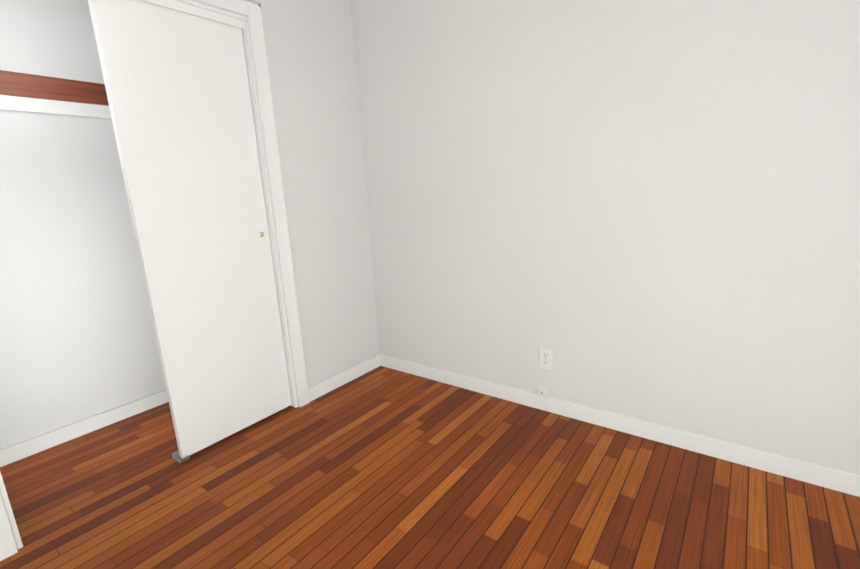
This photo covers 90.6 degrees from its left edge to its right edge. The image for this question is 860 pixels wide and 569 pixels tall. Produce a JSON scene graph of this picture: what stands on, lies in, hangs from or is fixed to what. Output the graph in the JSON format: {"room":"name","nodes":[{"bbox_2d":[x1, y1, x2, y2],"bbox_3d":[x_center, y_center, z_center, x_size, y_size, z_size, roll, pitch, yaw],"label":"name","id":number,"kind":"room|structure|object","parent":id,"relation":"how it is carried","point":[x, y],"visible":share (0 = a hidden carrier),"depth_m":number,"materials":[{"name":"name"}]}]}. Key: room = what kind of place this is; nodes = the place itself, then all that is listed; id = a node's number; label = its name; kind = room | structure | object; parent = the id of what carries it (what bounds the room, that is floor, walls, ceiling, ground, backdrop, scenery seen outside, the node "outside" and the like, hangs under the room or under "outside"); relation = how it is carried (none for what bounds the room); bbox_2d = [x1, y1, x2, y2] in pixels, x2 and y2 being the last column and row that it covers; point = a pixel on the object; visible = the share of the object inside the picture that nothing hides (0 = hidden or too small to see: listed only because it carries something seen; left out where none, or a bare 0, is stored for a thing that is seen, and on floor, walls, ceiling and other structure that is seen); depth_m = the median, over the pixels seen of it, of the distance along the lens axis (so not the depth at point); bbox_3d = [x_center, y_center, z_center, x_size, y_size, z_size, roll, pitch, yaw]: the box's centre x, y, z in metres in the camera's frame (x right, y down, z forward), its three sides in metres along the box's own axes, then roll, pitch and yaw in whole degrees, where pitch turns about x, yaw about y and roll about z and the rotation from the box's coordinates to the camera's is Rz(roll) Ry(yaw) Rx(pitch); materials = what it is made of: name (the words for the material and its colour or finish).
{"room":"empty bedroom","nodes":[
{"label":"empty bedroom","id":0,"kind":"room"},
{"bbox_2d":[0,0,165,448],"bbox_3d":[-1.422,-0.456,2.289,0.780,2.440,2.015,6,15,36],"label":"wall","id":1,"kind":"structure","parent":0,"point":[78,341],"depth_m":2.17,"materials":[{"name":"paint"}]},
{"bbox_2d":[0,70,111,118],"bbox_3d":[-1.650,-0.873,2.030,0.419,0.089,1.309,6,15,36],"label":"closet shelf","id":2,"kind":"object","parent":1,"relation":"attached to","point":[23,92],"visible":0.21,"depth_m":1.87,"materials":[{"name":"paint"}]},
{"bbox_2d":[0,389,168,466],"bbox_3d":[-1.724,0.721,2.504,0.018,0.085,1.318,6,15,36],"label":"baseboard","id":3,"kind":"structure","parent":1,"relation":"attached to","point":[10,454],"depth_m":2.28,"materials":[{"name":"paint"}]},
{"bbox_2d":[0,0,379,549],"bbox_3d":[-1.565,-0.290,1.573,0.360,2.440,3.365,6,15,36],"label":"wall","id":4,"kind":"structure","parent":0,"point":[310,51],"depth_m":2.50,"materials":[{"name":"paint"}]},
{"bbox_2d":[0,0,309,560],"bbox_3d":[-1.229,-0.199,1.817,0.138,2.122,1.353,6,15,36],"label":"door frame","id":5,"kind":"structure","parent":4,"relation":"attached to","point":[251,10],"depth_m":2.13,"materials":[{"name":"paint"}]},
{"bbox_2d":[88,0,291,457],"bbox_3d":[-1.056,-0.221,2.046,0.034,2.020,0.609,6,15,36],"label":"closet door","id":6,"kind":"structure","parent":4,"relation":"in","point":[178,93],"depth_m":1.98,"materials":[{"name":"paint"}]},
{"bbox_2d":[308,354,379,401],"bbox_3d":[-0.544,0.598,2.769,0.018,0.085,0.620,6,15,36],"label":"baseboard","id":7,"kind":"structure","parent":4,"relation":"attached to","point":[316,391],"depth_m":2.74,"materials":[{"name":"paint"}]},
{"bbox_2d":[0,366,859,568],"bbox_3d":[-2.295,0.880,2.354,8.580,0.100,5.700,6,15,36],"label":"floor","id":8,"kind":"structure","parent":0,"point":[381,467],"depth_m":1.70,"materials":[{"name":"brown wood"}]},
{"bbox_2d":[172,450,190,463],"bbox_3d":[-1.195,0.826,2.044,0.092,0.022,0.045,6,15,36],"label":"guide","id":9,"kind":"object","parent":8,"relation":"attached to","point":[177,457],"visible":0.67,"depth_m":2.03,"materials":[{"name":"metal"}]},
{"bbox_2d":[350,0,859,473],"bbox_3d":[0.526,-0.529,2.142,4.060,2.440,0.115,6,15,36],"label":"wall","id":10,"kind":"structure","parent":0,"point":[647,210],"depth_m":1.85,"materials":[{"name":"paint"}]},
{"bbox_2d":[537,385,548,398],"bbox_3d":[0.603,0.577,2.280,0.060,0.060,0.030,6,15,36],"label":"outlet plate","id":11,"kind":"object","parent":10,"relation":"attached to","point":[543,391],"visible":1,"depth_m":2.27,"materials":[{"name":"plastic"}]},
{"bbox_2d":[539,347,552,369],"bbox_3d":[0.610,0.388,2.240,0.072,0.116,0.007,6,15,36],"label":"electrical outlet plate","id":12,"kind":"object","parent":10,"relation":"attached to","point":[545,357],"visible":1,"depth_m":2.24,"materials":[{"name":"white plastic"}]},
{"bbox_2d":[380,354,859,496],"bbox_3d":[0.851,0.665,2.125,3.028,0.085,0.019,6,15,36],"label":"baseboard","id":13,"kind":"structure","parent":10,"relation":"attached to","point":[843,481],"depth_m":1.96,"materials":[{"name":"paint"}]}
]}

